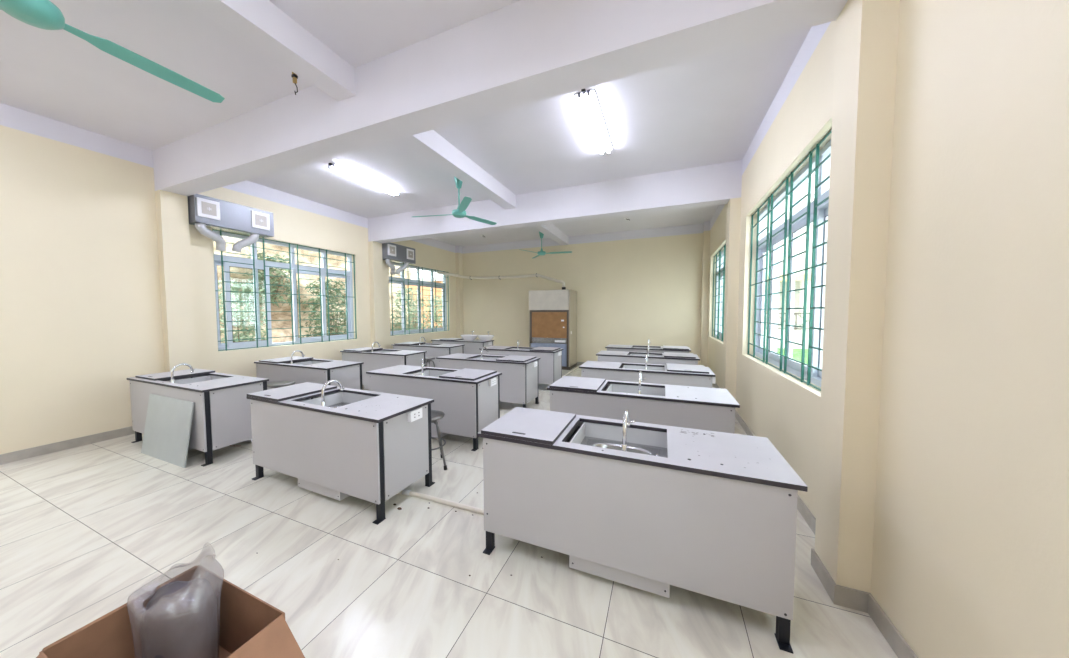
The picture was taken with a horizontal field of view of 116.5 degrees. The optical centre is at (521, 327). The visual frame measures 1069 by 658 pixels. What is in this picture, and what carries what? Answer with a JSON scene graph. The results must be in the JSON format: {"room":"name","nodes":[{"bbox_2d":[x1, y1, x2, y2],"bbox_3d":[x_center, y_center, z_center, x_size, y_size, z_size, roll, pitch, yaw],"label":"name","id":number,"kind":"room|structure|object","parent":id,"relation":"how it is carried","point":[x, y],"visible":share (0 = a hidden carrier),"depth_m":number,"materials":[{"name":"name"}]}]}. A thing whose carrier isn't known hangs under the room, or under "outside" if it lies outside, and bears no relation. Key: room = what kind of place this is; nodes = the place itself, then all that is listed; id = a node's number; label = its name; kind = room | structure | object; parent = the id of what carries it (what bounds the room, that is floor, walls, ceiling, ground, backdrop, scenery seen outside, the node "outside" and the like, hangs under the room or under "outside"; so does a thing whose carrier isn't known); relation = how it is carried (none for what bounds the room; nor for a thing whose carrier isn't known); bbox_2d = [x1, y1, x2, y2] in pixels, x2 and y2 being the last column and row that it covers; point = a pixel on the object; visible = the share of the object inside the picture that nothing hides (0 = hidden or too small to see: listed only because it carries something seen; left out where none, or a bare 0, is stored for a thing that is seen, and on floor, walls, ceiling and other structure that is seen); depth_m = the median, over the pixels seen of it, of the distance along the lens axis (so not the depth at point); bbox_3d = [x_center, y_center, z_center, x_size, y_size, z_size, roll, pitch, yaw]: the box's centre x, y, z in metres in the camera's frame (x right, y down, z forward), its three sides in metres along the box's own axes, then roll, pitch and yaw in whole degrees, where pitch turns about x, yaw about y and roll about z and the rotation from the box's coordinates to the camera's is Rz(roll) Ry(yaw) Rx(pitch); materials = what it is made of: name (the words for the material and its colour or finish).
{"room":"science classroom","nodes":[
{"label":"science classroom","id":0,"kind":"room"},
{"bbox_2d":[0,103,463,454],"bbox_3d":[-4.686,-0.558,5.471,0.380,3.800,13.280,1,3,23],"label":"wall","id":1,"kind":"structure","parent":0,"point":[106,279],"depth_m":4.16,"materials":[{"name":"beige paint"}]},
{"bbox_2d":[0,426,134,464],"bbox_3d":[-4.563,1.289,5.511,0.152,0.105,12.800,1,3,23],"label":"baseboard","id":2,"kind":"structure","parent":1,"relation":"attached to","point":[5,458],"depth_m":3.85,"materials":[{"name":"grey tile"}]},
{"bbox_2d":[187,194,273,251],"bbox_3d":[-4.554,-1.576,5.232,0.297,0.734,1.040,1,3,23],"label":"box","id":3,"kind":"object","parent":1,"relation":"attached to","point":[204,212],"visible":0.95,"depth_m":5.09,"materials":[{"name":"grey paint"}]},
{"bbox_2d":[196,197,219,219],"bbox_3d":[-4.579,-1.742,4.837,0.018,0.264,0.264,1,3,23],"label":"grille","id":4,"kind":"object","parent":3,"relation":"attached to","point":[207,208],"depth_m":4.82,"materials":[{"name":"white plastic"}]},
{"bbox_2d":[251,210,269,230],"bbox_3d":[-4.311,-1.774,5.461,0.018,0.264,0.264,1,3,23],"label":"grille","id":5,"kind":"object","parent":3,"relation":"attached to","point":[260,220],"depth_m":5.45,"materials":[{"name":"white plastic"}]},
{"bbox_2d":[213,230,353,349],"bbox_3d":[-4.420,-0.647,6.404,0.090,1.915,2.590,1,3,23],"label":"window","id":6,"kind":"structure","parent":1,"relation":"in","point":[259,264],"depth_m":6.02,"materials":[{"name":"clear glass"},{"name":"pale blue-grey painted aluminium"}]},
{"bbox_2d":[212,229,356,350],"bbox_3d":[-4.301,-0.645,6.353,0.018,1.915,2.581,1,3,23],"label":"window grille","id":7,"kind":"object","parent":1,"relation":"in","point":[221,231],"visible":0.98,"depth_m":6.17,"materials":[{"name":"green metal"}]},
{"bbox_2d":[382,243,415,274],"bbox_3d":[-3.159,-1.740,8.482,0.297,0.734,1.000,1,3,23],"label":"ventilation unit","id":8,"kind":"object","parent":1,"relation":"attached to","point":[392,252],"visible":0.97,"depth_m":8.35,"materials":[{"name":"grey paint"}]},
{"bbox_2d":[388,244,395,255],"bbox_3d":[-3.176,-1.906,8.105,0.018,0.264,0.264,1,3,23],"label":"grille","id":9,"kind":"object","parent":8,"relation":"attached to","point":[391,247],"depth_m":8.10,"materials":[{"name":"white plastic"}]},
{"bbox_2d":[407,249,413,259],"bbox_3d":[-2.923,-1.936,8.692,0.018,0.264,0.264,1,3,23],"label":"grille","id":10,"kind":"object","parent":8,"relation":"attached to","point":[410,252],"depth_m":8.68,"materials":[{"name":"white plastic"}]},
{"bbox_2d":[389,263,446,334],"bbox_3d":[-3.015,-0.812,9.676,0.090,1.915,2.580,1,3,23],"label":"window","id":11,"kind":"structure","parent":1,"relation":"in","point":[396,279],"depth_m":9.64,"materials":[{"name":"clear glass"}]},
{"bbox_2d":[389,262,448,335],"bbox_3d":[-2.896,-0.810,9.625,0.018,1.915,2.571,1,3,23],"label":"window grille","id":12,"kind":"object","parent":1,"relation":"in","point":[422,273],"visible":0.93,"depth_m":9.53,"materials":[{"name":"green metal"}]},
{"bbox_2d":[0,0,810,246],"bbox_3d":[-1.226,-2.472,3.889,7.926,0.150,13.280,1,3,23],"label":"ceiling","id":13,"kind":"structure","parent":0,"point":[710,109],"depth_m":3.46,"materials":[{"name":"white paint"}]},
{"bbox_2d":[0,0,224,102],"bbox_3d":[-2.521,-1.964,1.895,1.474,0.660,1.289,1,3,23],"label":"ceiling fan","id":14,"kind":"object","parent":13,"relation":"hanging from","point":[43,14],"visible":1,"depth_m":1.93,"materials":[{"name":"teal metal"}]},
{"bbox_2d":[182,0,355,101],"bbox_3d":[-2.260,-2.157,1.520,0.220,0.240,3.307,1,3,23],"label":"beam","id":15,"kind":"structure","parent":13,"relation":"attached to","point":[260,23],"depth_m":2.48,"materials":[{"name":"white paint"}]},
{"bbox_2d":[328,163,399,195],"bbox_3d":[-2.574,-2.443,5.499,0.200,0.056,1.350,1,3,23],"label":"lamp","id":16,"kind":"object","parent":13,"relation":"attached to","point":[337,167],"visible":1,"depth_m":5.38,"materials":[{"name":"white plastic"}]},
{"bbox_2d":[412,176,496,224],"bbox_3d":[-1.093,-2.145,5.502,1.403,0.660,1.442,1,3,23],"label":"ceiling fan","id":17,"kind":"object","parent":13,"relation":"hanging from","point":[460,212],"visible":0.84,"depth_m":5.34,"materials":[{"name":"teal metal"}]},
{"bbox_2d":[397,130,515,208],"bbox_3d":[-0.851,-2.322,4.803,0.220,0.240,3.280,1,3,23],"label":"beam","id":18,"kind":"structure","parent":13,"relation":"attached to","point":[429,144],"depth_m":4.59,"materials":[{"name":"white paint"}]},
{"bbox_2d":[153,0,847,195],"bbox_3d":[-1.540,-2.090,3.170,7.446,0.540,0.283,1,3,23],"label":"beam","id":19,"kind":"structure","parent":13,"relation":"attached to","point":[522,52],"depth_m":2.52,"materials":[{"name":"white paint"}]},
{"bbox_2d":[519,231,571,258],"bbox_3d":[0.669,-2.320,8.948,1.360,0.660,1.463,1,3,23],"label":"ceiling fan","id":20,"kind":"object","parent":13,"relation":"hanging from","point":[541,252],"visible":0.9,"depth_m":8.99,"materials":[{"name":"teal metal"}]},
{"bbox_2d":[368,160,741,242],"bbox_3d":[-0.136,-2.255,6.439,7.446,0.540,0.280,1,3,23],"label":"beam","id":21,"kind":"structure","parent":13,"relation":"attached to","point":[714,184],"depth_m":5.79,"materials":[{"name":"white paint"}]},
{"bbox_2d":[574,89,612,155],"bbox_3d":[0.883,-2.378,3.908,0.200,0.056,1.390,1,3,23],"label":"lamp","id":22,"kind":"object","parent":13,"relation":"attached to","point":[587,100],"visible":1,"depth_m":3.75,"materials":[{"name":"white plastic"}]},
{"bbox_2d":[0,365,897,657],"bbox_3d":[-1.211,1.459,4.080,7.926,0.120,13.280,1,3,23],"label":"floor","id":23,"kind":"structure","parent":0,"point":[86,531],"depth_m":2.05,"materials":[{"name":"tile"}]},
{"bbox_2d":[141,394,194,467],"bbox_3d":[-3.888,1.103,3.620,0.950,0.660,0.111,1,3,23],"label":"sheet","id":24,"kind":"object","parent":23,"relation":"on","point":[168,423],"visible":1,"depth_m":3.59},
{"bbox_2d":[36,565,304,657],"bbox_3d":[-1.407,1.361,1.226,0.989,0.355,0.615,1,3,23],"label":"cardboard box","id":25,"kind":"object","parent":23,"relation":"on","point":[249,626],"visible":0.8,"depth_m":1.40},
{"bbox_2d":[127,363,268,466],"bbox_3d":[-3.932,0.908,4.034,1.715,1.004,0.663,1,3,23],"label":"lab bench","id":26,"kind":"object","parent":23,"relation":"on","point":[221,418],"visible":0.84,"depth_m":3.68,"materials":[{"name":"laminate"}]},
{"bbox_2d":[135,368,214,380],"bbox_3d":[-4.420,0.590,4.237,0.488,0.024,0.572,1,3,23],"label":"board","id":27,"kind":"object","parent":26,"relation":"on","point":[181,373],"visible":1,"depth_m":4.15,"materials":[{"name":"grey laminate"}]},
{"bbox_2d":[171,363,194,382],"bbox_3d":[-3.969,0.530,3.872,0.063,0.232,0.207,1,3,23],"label":"tap","id":28,"kind":"object","parent":26,"relation":"on","point":[192,370],"depth_m":3.82,"materials":[{"name":"silver metal"}]},
{"bbox_2d":[127,372,268,392],"bbox_3d":[-3.938,0.623,4.009,1.715,0.024,0.629,1,3,23],"label":"countertop","id":29,"kind":"structure","parent":26,"relation":"on","point":[232,380],"depth_m":3.78,"materials":[{"name":"grey laminate"}]},
{"bbox_2d":[267,381,295,387],"bbox_3d":[-3.266,1.067,4.507,0.342,0.643,0.342,-2,3,-37],"label":"stool","id":30,"kind":"object","parent":23,"relation":"on","point":[278,384],"visible":0.27,"depth_m":4.45,"materials":[{"name":"metal"}]},
{"bbox_2d":[254,350,363,389],"bbox_3d":[-3.417,0.843,5.329,1.715,1.004,0.663,1,3,23],"label":"lab bench","id":31,"kind":"object","parent":23,"relation":"on","point":[319,371],"visible":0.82,"depth_m":5.06,"materials":[{"name":"laminate"}]},
{"bbox_2d":[259,356,312,363],"bbox_3d":[-3.918,0.526,5.515,0.488,0.024,0.572,1,3,23],"label":"board","id":32,"kind":"object","parent":31,"relation":"on","point":[295,358],"visible":1,"depth_m":5.44,"materials":[{"name":"grey laminate"}]},
{"bbox_2d":[291,350,304,363],"bbox_3d":[-3.516,0.464,5.193,0.063,0.232,0.207,1,3,23],"label":"tap","id":33,"kind":"object","parent":31,"relation":"on","point":[303,355],"depth_m":5.15,"materials":[{"name":"silver metal"}]},
{"bbox_2d":[254,358,363,369],"bbox_3d":[-3.423,0.558,5.303,1.715,0.024,0.629,1,3,23],"label":"countertop","id":34,"kind":"structure","parent":31,"relation":"on","point":[328,364],"depth_m":5.07,"materials":[{"name":"grey laminate"}]},
{"bbox_2d":[246,379,434,524],"bbox_3d":[-1.694,0.945,3.096,1.723,1.004,0.663,1,3,24],"label":"lab bench","id":35,"kind":"object","parent":23,"relation":"on","point":[339,443],"visible":0.96,"depth_m":2.76,"materials":[{"name":"laminate"}]},
{"bbox_2d":[247,382,336,401],"bbox_3d":[-2.271,0.627,3.297,0.488,0.024,0.572,1,3,24],"label":"board","id":36,"kind":"object","parent":35,"relation":"on","point":[307,388],"visible":1,"depth_m":3.22,"materials":[{"name":"grey laminate"}]},
{"bbox_2d":[321,379,344,405],"bbox_3d":[-1.650,0.569,2.896,0.067,0.232,0.207,1,3,23],"label":"tap","id":37,"kind":"object","parent":35,"relation":"on","point":[340,384],"depth_m":2.83,"materials":[{"name":"silver metal"}]},
{"bbox_2d":[326,402,350,407],"bbox_3d":[-1.695,0.855,3.080,0.557,0.164,0.489,1,3,24],"label":"sink bowl","id":38,"kind":"object","parent":35,"relation":"on","point":[331,404],"depth_m":3.31,"materials":[{"name":"silver metal"}]},
{"bbox_2d":[246,387,433,422],"bbox_3d":[-1.704,0.660,3.072,1.715,0.024,0.629,1,3,24],"label":"countertop","id":39,"kind":"structure","parent":35,"relation":"on","point":[403,404],"depth_m":2.82,"materials":[{"name":"grey laminate"}]},
{"bbox_2d":[407,408,421,421],"bbox_3d":[-0.901,0.734,2.798,0.041,0.086,0.141,1,3,23],"label":"power outlet","id":40,"kind":"object","parent":35,"relation":"attached to","point":[414,414],"depth_m":2.77,"materials":[{"name":"grey plastic"}]},
{"bbox_2d":[340,342,426,389],"bbox_3d":[-2.833,0.769,6.802,1.715,1.004,0.663,1,3,23],"label":"lab bench","id":41,"kind":"object","parent":23,"relation":"on","point":[381,358],"visible":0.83,"depth_m":6.52,"materials":[{"name":"laminate"}]},
{"bbox_2d":[343,347,382,351],"bbox_3d":[-3.346,0.452,6.997,0.488,0.024,0.572,1,3,23],"label":"board","id":42,"kind":"object","parent":41,"relation":"on","point":[362,349],"visible":0.98,"depth_m":6.87,"materials":[{"name":"grey laminate"}]},
{"bbox_2d":[340,349,426,355],"bbox_3d":[-2.839,0.485,6.777,1.715,0.024,0.629,1,3,23],"label":"countertop","id":43,"kind":"structure","parent":41,"relation":"on","point":[398,352],"depth_m":6.54,"materials":[{"name":"grey laminate"}]},
{"bbox_2d":[392,337,464,367],"bbox_3d":[-2.291,0.703,8.130,1.715,1.004,0.663,1,3,23],"label":"lab bench","id":44,"kind":"object","parent":23,"relation":"on","point":[435,350],"visible":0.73,"depth_m":7.76,"materials":[{"name":"laminate"}]},
{"bbox_2d":[392,343,464,347],"bbox_3d":[-2.296,0.418,8.105,1.715,0.024,0.629,1,3,23],"label":"countertop","id":45,"kind":"structure","parent":44,"relation":"on","point":[436,345],"depth_m":7.87,"materials":[{"name":"grey laminate"}]},
{"bbox_2d":[366,358,501,450],"bbox_3d":[-1.156,0.881,4.386,1.723,1.004,0.663,1,3,23],"label":"lab bench","id":46,"kind":"object","parent":23,"relation":"on","point":[468,407],"visible":0.77,"depth_m":3.99,"materials":[{"name":"laminate"}]},
{"bbox_2d":[421,358,424,375],"bbox_3d":[-1.261,0.501,4.242,0.139,0.232,0.189,1,3,23],"label":"tap","id":47,"kind":"object","parent":46,"relation":"on","point":[422,374],"depth_m":4.15,"materials":[{"name":"silver metal"}]},
{"bbox_2d":[366,365,501,383],"bbox_3d":[-1.166,0.596,4.362,1.715,0.024,0.629,1,3,23],"label":"countertop","id":48,"kind":"structure","parent":46,"relation":"on","point":[399,370],"depth_m":4.35,"materials":[{"name":"grey laminate"}]},
{"bbox_2d":[439,368,496,380],"bbox_3d":[-0.660,0.579,4.159,0.488,0.024,0.572,1,3,23],"label":"board","id":49,"kind":"object","parent":46,"relation":"on","point":[463,374],"visible":1,"depth_m":4.07,"materials":[{"name":"grey laminate"}]},
{"bbox_2d":[489,377,496,385],"bbox_3d":[-0.358,0.668,4.103,0.039,0.086,0.140,1,3,23],"label":"power outlet","id":50,"kind":"object","parent":46,"relation":"attached to","point":[493,380],"depth_m":4.08,"materials":[{"name":"grey plastic"}]},
{"bbox_2d":[431,410,446,469],"bbox_3d":[-0.958,1.161,3.419,0.342,0.543,0.342,-1,3,-20],"label":"stool","id":51,"kind":"object","parent":23,"relation":"on","point":[436,415],"visible":0.42,"depth_m":3.35,"materials":[{"name":"metal"}]},
{"bbox_2d":[397,489,483,513],"bbox_3d":[-0.401,1.448,2.636,1.729,0.045,0.099,1,3,20],"label":"pipe","id":52,"kind":"object","parent":23,"relation":"on","point":[404,491],"visible":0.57,"depth_m":2.74,"materials":[{"name":"white plastic"}]},
{"bbox_2d":[431,338,493,353],"bbox_3d":[-1.673,0.739,9.437,1.723,0.800,0.663,1,3,23],"label":"lab bench","id":53,"kind":"object","parent":23,"relation":"on","point":[471,346],"visible":0.41,"depth_m":9.01,"materials":[{"name":"laminate"}]},
{"bbox_2d":[431,338,493,342],"bbox_3d":[-1.683,0.352,9.408,1.715,0.024,0.629,1,3,23],"label":"countertop","id":54,"kind":"structure","parent":53,"relation":"on","point":[475,340],"depth_m":9.21,"materials":[{"name":"grey laminate"}]},
{"bbox_2d":[460,331,476,339],"bbox_3d":[-1.475,0.210,9.311,0.530,0.268,0.400,1,3,23],"label":"basin","id":55,"kind":"object","parent":53,"relation":"on","point":[472,336],"visible":0.95,"depth_m":9.18,"materials":[{"name":"white ceramic"}]},
{"bbox_2d":[477,331,493,340],"bbox_3d":[-0.988,0.218,9.102,0.490,0.268,0.400,1,3,23],"label":"basin","id":56,"kind":"object","parent":53,"relation":"on","point":[488,337],"visible":0.99,"depth_m":8.99,"materials":[{"name":"white ceramic"}]},
{"bbox_2d":[436,347,539,407],"bbox_3d":[-0.576,0.811,5.772,1.723,1.004,0.663,1,3,23],"label":"lab bench","id":57,"kind":"object","parent":23,"relation":"on","point":[518,380],"visible":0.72,"depth_m":5.34,"materials":[{"name":"laminate"}]},
{"bbox_2d":[436,353,539,364],"bbox_3d":[-0.586,0.526,5.748,1.715,0.024,0.629,1,3,23],"label":"countertop","id":58,"kind":"structure","parent":57,"relation":"on","point":[457,356],"depth_m":5.73,"materials":[{"name":"grey laminate"}]},
{"bbox_2d":[496,355,535,361],"bbox_3d":[-0.079,0.510,5.530,0.488,0.024,0.572,1,3,23],"label":"board","id":59,"kind":"object","parent":57,"relation":"on","point":[511,358],"visible":1,"depth_m":5.45,"materials":[{"name":"grey laminate"}]},
{"bbox_2d":[479,340,563,383],"bbox_3d":[0.000,0.741,7.172,1.723,1.004,0.663,1,3,23],"label":"lab bench","id":60,"kind":"object","parent":23,"relation":"on","point":[549,363],"visible":0.5,"depth_m":6.74,"materials":[{"name":"laminate"}]},
{"bbox_2d":[479,346,563,352],"bbox_3d":[-0.009,0.456,7.149,1.715,0.024,0.629,1,3,23],"label":"countertop","id":61,"kind":"structure","parent":60,"relation":"on","point":[502,348],"depth_m":7.10,"materials":[{"name":"grey laminate"}]},
{"bbox_2d":[530,347,560,351],"bbox_3d":[0.502,0.440,6.928,0.488,0.024,0.572,1,3,23],"label":"lid","id":62,"kind":"object","parent":60,"relation":"on","point":[551,349],"visible":1,"depth_m":6.76,"materials":[{"name":"grey laminate"}]},
{"bbox_2d":[529,287,576,369],"bbox_3d":[0.916,-0.018,9.514,1.206,2.285,0.812,1,3,23],"label":"tall cabinet","id":63,"kind":"object","parent":23,"relation":"on","point":[552,313],"visible":0.8,"depth_m":9.14,"materials":[{"name":"metal"}]},
{"bbox_2d":[529,289,568,311],"bbox_3d":[0.891,-0.762,9.480,1.164,0.605,0.784,1,3,23],"label":"hood","id":64,"kind":"object","parent":63,"relation":"attached to","point":[539,300],"depth_m":9.11,"materials":[{"name":"metal"}]},
{"bbox_2d":[477,410,807,653],"bbox_3d":[0.630,0.983,2.139,1.715,1.004,0.663,1,3,23],"label":"lab bench","id":65,"kind":"object","parent":23,"relation":"on","point":[652,508],"visible":0.95,"depth_m":1.80,"materials":[{"name":"grey laminate"}]},
{"bbox_2d":[481,407,575,444],"bbox_3d":[0.072,0.666,2.317,0.488,0.024,0.572,1,3,23],"label":"lid","id":66,"kind":"object","parent":65,"relation":"on","point":[526,424],"visible":1,"depth_m":2.23,"materials":[{"name":"grey laminate"}]},
{"bbox_2d":[581,436,666,457],"bbox_3d":[0.633,0.893,2.122,0.557,0.164,0.489,1,3,23],"label":"sink bowl","id":67,"kind":"object","parent":65,"relation":"on","point":[610,442],"depth_m":2.29,"materials":[{"name":"silver metal"}]},
{"bbox_2d":[621,410,634,450],"bbox_3d":[0.634,0.605,1.959,0.063,0.232,0.207,1,3,23],"label":"tap","id":68,"kind":"object","parent":65,"relation":"on","point":[626,423],"depth_m":1.88,"materials":[{"name":"silver metal"}]},
{"bbox_2d":[477,415,807,491],"bbox_3d":[0.624,0.698,2.114,1.715,0.024,0.629,1,3,23],"label":"countertop","id":69,"kind":"structure","parent":65,"relation":"on","point":[771,469],"depth_m":1.84,"materials":[{"name":"grey laminate"}]},
{"bbox_2d":[547,371,739,433],"bbox_3d":[1.180,0.918,3.432,1.715,1.004,0.663,1,3,23],"label":"lab bench","id":70,"kind":"object","parent":23,"relation":"on","point":[702,408],"visible":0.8,"depth_m":3.13,"materials":[{"name":"laminate"}]},
{"bbox_2d":[549,376,605,391],"bbox_3d":[0.626,0.601,3.607,0.488,0.024,0.572,1,3,23],"label":"lid","id":71,"kind":"object","parent":70,"relation":"on","point":[566,382],"visible":1,"depth_m":3.53,"materials":[{"name":"grey laminate"}]},
{"bbox_2d":[638,371,645,393],"bbox_3d":[1.184,0.540,3.252,0.062,0.232,0.207,1,3,23],"label":"tap","id":72,"kind":"object","parent":70,"relation":"on","point":[640,372],"depth_m":3.18,"materials":[{"name":"silver metal"}]},
{"bbox_2d":[547,380,739,407],"bbox_3d":[1.174,0.633,3.407,1.715,0.024,0.629,1,3,23],"label":"countertop","id":73,"kind":"structure","parent":70,"relation":"on","point":[704,395],"depth_m":3.17,"materials":[{"name":"grey laminate"}]},
{"bbox_2d":[579,354,715,387],"bbox_3d":[1.749,0.852,4.746,1.723,1.004,0.663,1,3,23],"label":"lab bench","id":74,"kind":"object","parent":23,"relation":"on","point":[616,371],"visible":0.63,"depth_m":4.50,"materials":[{"name":"laminate"}]},
{"bbox_2d":[579,361,715,376],"bbox_3d":[1.739,0.567,4.722,1.715,0.024,0.629,1,3,23],"label":"countertop","id":75,"kind":"structure","parent":74,"relation":"on","point":[600,365],"depth_m":4.68,"materials":[{"name":"grey laminate"}]},
{"bbox_2d":[645,354,649,369],"bbox_3d":[1.744,0.474,4.570,0.061,0.232,0.207,1,3,23],"label":"tap","id":76,"kind":"object","parent":74,"relation":"on","point":[646,358],"depth_m":4.49,"materials":[{"name":"silver metal"}]},
{"bbox_2d":[666,363,708,373],"bbox_3d":[2.256,0.550,4.528,0.488,0.024,0.572,1,3,23],"label":"lid","id":77,"kind":"object","parent":74,"relation":"on","point":[687,368],"visible":1,"depth_m":4.44,"materials":[{"name":"grey laminate"}]},
{"bbox_2d":[596,344,699,364],"bbox_3d":[2.299,0.783,6.122,1.715,1.004,0.663,1,3,23],"label":"lab bench","id":78,"kind":"object","parent":23,"relation":"on","point":[606,356],"visible":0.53,"depth_m":5.91,"materials":[{"name":"laminate"}]},
{"bbox_2d":[596,351,699,359],"bbox_3d":[2.293,0.498,6.096,1.715,0.024,0.629,1,3,23],"label":"countertop","id":79,"kind":"structure","parent":78,"relation":"on","point":[602,353],"depth_m":6.09,"materials":[{"name":"grey laminate"}]},
{"bbox_2d":[664,352,695,358],"bbox_3d":[2.801,0.483,5.879,0.488,0.024,0.572,1,3,23],"label":"lid","id":80,"kind":"object","parent":78,"relation":"on","point":[666,354],"visible":1,"depth_m":5.75,"materials":[{"name":"grey laminate"}]},
{"bbox_2d":[605,339,690,352],"bbox_3d":[2.785,0.721,7.352,1.715,1.004,0.663,1,3,23],"label":"lab bench","id":81,"kind":"object","parent":23,"relation":"on","point":[627,348],"visible":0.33,"depth_m":7.19,"materials":[{"name":"laminate"}]},
{"bbox_2d":[605,344,690,350],"bbox_3d":[2.780,0.436,7.327,1.715,0.024,0.629,1,3,23],"label":"countertop","id":82,"kind":"structure","parent":81,"relation":"on","point":[609,346],"depth_m":7.28,"materials":[{"name":"grey laminate"}]},
{"bbox_2d":[663,345,688,349],"bbox_3d":[3.306,0.422,7.091,0.488,0.024,0.572,1,3,23],"label":"lid","id":83,"kind":"object","parent":81,"relation":"on","point":[664,347],"visible":1,"depth_m":7.01,"materials":[{"name":"grey laminate"}]},
{"bbox_2d":[463,224,702,364],"bbox_3d":[1.352,-0.800,9.969,7.926,3.800,0.240,1,3,23],"label":"wall","id":84,"kind":"structure","parent":0,"point":[634,287],"depth_m":9.40,"materials":[{"name":"beige paint"}]},
{"bbox_2d":[437,271,564,286],"bbox_3d":[-0.587,-1.447,9.957,3.852,0.572,1.251,1,3,23],"label":"pipe","id":85,"kind":"object","parent":84,"relation":"attached to","point":[438,272],"visible":0.99,"depth_m":10.34,"materials":[{"name":"white plastic"}]},
{"bbox_2d":[532,224,568,244],"bbox_3d":[0.596,-2.492,8.171,0.220,0.240,3.500,1,3,23],"label":"beam","id":86,"kind":"structure","parent":84,"relation":"attached to","point":[551,231],"depth_m":8.63,"materials":[{"name":"white paint"}]},
{"bbox_2d":[700,0,1068,657],"bbox_3d":[2.250,-0.440,2.498,0.379,3.800,13.280,1,3,23],"label":"wall","id":87,"kind":"structure","parent":0,"point":[931,453],"depth_m":1.37,"materials":[{"name":"beige paint"}]},
{"bbox_2d":[712,244,725,341],"bbox_3d":[4.093,-0.696,6.738,0.018,1.915,2.651,1,3,23],"label":"window grille","id":88,"kind":"object","parent":87,"relation":"in","point":[724,246],"visible":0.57,"depth_m":7.09,"materials":[{"name":"green metal"}]},
{"bbox_2d":[715,250,723,338],"bbox_3d":[4.189,-0.694,6.697,0.090,1.915,2.660,1,3,23],"label":"window","id":89,"kind":"structure","parent":87,"relation":"in","point":[722,252],"depth_m":7.75,"materials":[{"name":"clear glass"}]},
{"bbox_2d":[747,129,831,390],"bbox_3d":[2.648,-0.527,3.374,0.018,1.915,2.581,1,3,23],"label":"window grille","id":90,"kind":"object","parent":87,"relation":"in","point":[765,335],"visible":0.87,"depth_m":3.15,"materials":[{"name":"green metal"}]},
{"bbox_2d":[755,140,830,386],"bbox_3d":[2.744,-0.525,3.333,0.090,1.915,2.590,1,3,23],"label":"window","id":91,"kind":"structure","parent":87,"relation":"in","point":[793,367],"depth_m":3.28,"materials":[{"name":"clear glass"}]},
{"bbox_2d":[712,382,917,657],"bbox_3d":[2.141,1.403,2.637,0.151,0.105,12.800,1,3,23],"label":"baseboard","id":92,"kind":"structure","parent":87,"relation":"attached to","point":[862,601],"depth_m":1.76,"materials":[{"name":"grey tile"}]},
{"label":"outside","id":93,"kind":"structure","parent":0,"visible":0},
{"bbox_3d":[-4.625,1.406,12.952,5.340,0.350,32.000,1,3,23],"label":"ground","id":94,"kind":"structure","parent":93,"visible":0},
{"bbox_2d":[218,277,274,342],"bbox_3d":[-6.157,0.282,7.311,1.300,2.761,1.327,1,3,23],"label":"bush","id":95,"kind":"object","parent":94,"relation":"on","point":[235,287],"visible":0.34,"depth_m":7.22,"materials":[{"name":"green plant"}]},
{"bbox_2d":[213,236,421,342],"bbox_3d":[-7.272,-1.076,8.081,2.152,5.200,13.210,1,3,23],"label":"bank","id":96,"kind":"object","parent":94,"relation":"on","point":[237,277],"visible":0.06,"depth_m":9.57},
{"bbox_2d":[240,250,302,306],"bbox_3d":[-6.665,-1.256,8.811,1.402,1.504,1.350,1,3,23],"label":"bush","id":97,"kind":"object","parent":96,"relation":"on","point":[280,273],"visible":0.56,"depth_m":8.66,"materials":[{"name":"green plant"}]},
{"bbox_2d":[299,278,346,336],"bbox_3d":[-5.382,0.084,9.207,1.631,2.909,1.610,1,3,23],"label":"bush","id":98,"kind":"object","parent":94,"relation":"on","point":[315,307],"visible":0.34,"depth_m":9.12,"materials":[{"name":"green plant"}]},
{"bbox_2d":[390,287,426,330],"bbox_3d":[-4.050,-0.065,12.018,1.682,2.999,1.718,1,3,23],"label":"bush","id":99,"kind":"object","parent":94,"relation":"on","point":[410,290],"visible":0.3,"depth_m":11.87,"materials":[{"name":"green plant"}]},
{"bbox_2d":[406,277,442,328],"bbox_3d":[-4.432,-0.616,16.417,3.700,3.350,3.300,1,3,23],"label":"house","id":100,"kind":"structure","parent":94,"relation":"on","point":[426,291],"depth_m":14.78,"materials":[{"name":"paint"}]},
{"bbox_2d":[422,295,442,327],"bbox_3d":[-3.486,0.003,13.505,1.564,2.825,1.640,1,3,23],"label":"bush","id":101,"kind":"object","parent":94,"relation":"on","point":[437,297],"visible":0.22,"depth_m":13.32,"materials":[{"name":"green plant"}]},
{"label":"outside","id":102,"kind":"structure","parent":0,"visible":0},
{"bbox_3d":[18.844,1.374,9.408,24.734,0.380,48.000,1,3,23],"label":"ground","id":103,"kind":"structure","parent":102,"visible":0},
{"bbox_2d":[765,194,813,348],"bbox_3d":[16.098,-2.912,16.625,15.600,7.500,6.520,1,3,23],"label":"building","id":104,"kind":"structure","parent":103,"relation":"on","point":[801,241],"depth_m":16.51,"materials":[{"name":"beige paint"}]},
{"bbox_2d":[766,313,809,329],"bbox_3d":[14.613,-0.259,13.921,14.517,0.775,0.050,1,3,23],"label":"veranda railing","id":105,"kind":"object","parent":104,"relation":"attached to","point":[795,328],"visible":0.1,"depth_m":14.86,"materials":[{"name":"metal"}]},
{"bbox_2d":[777,348,807,363],"bbox_3d":[13.731,1.137,9.740,14.400,0.100,6.600,1,3,23],"label":"lawn","id":106,"kind":"structure","parent":103,"relation":"on","point":[796,353],"depth_m":12.49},
{"bbox_3d":[-1.454,1.231,1.410,0.405,0.590,0.265,1,3,23],"label":"plastic bag","id":107,"kind":"object","parent":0,"visible":0},
{"bbox_2d":[140,578,217,657],"bbox_3d":[-1.448,1.311,1.414,0.297,0.425,0.219,1,3,23],"label":"wrapped bundle","id":108,"kind":"object","parent":107,"relation":"in","point":[180,620],"visible":1,"depth_m":1.34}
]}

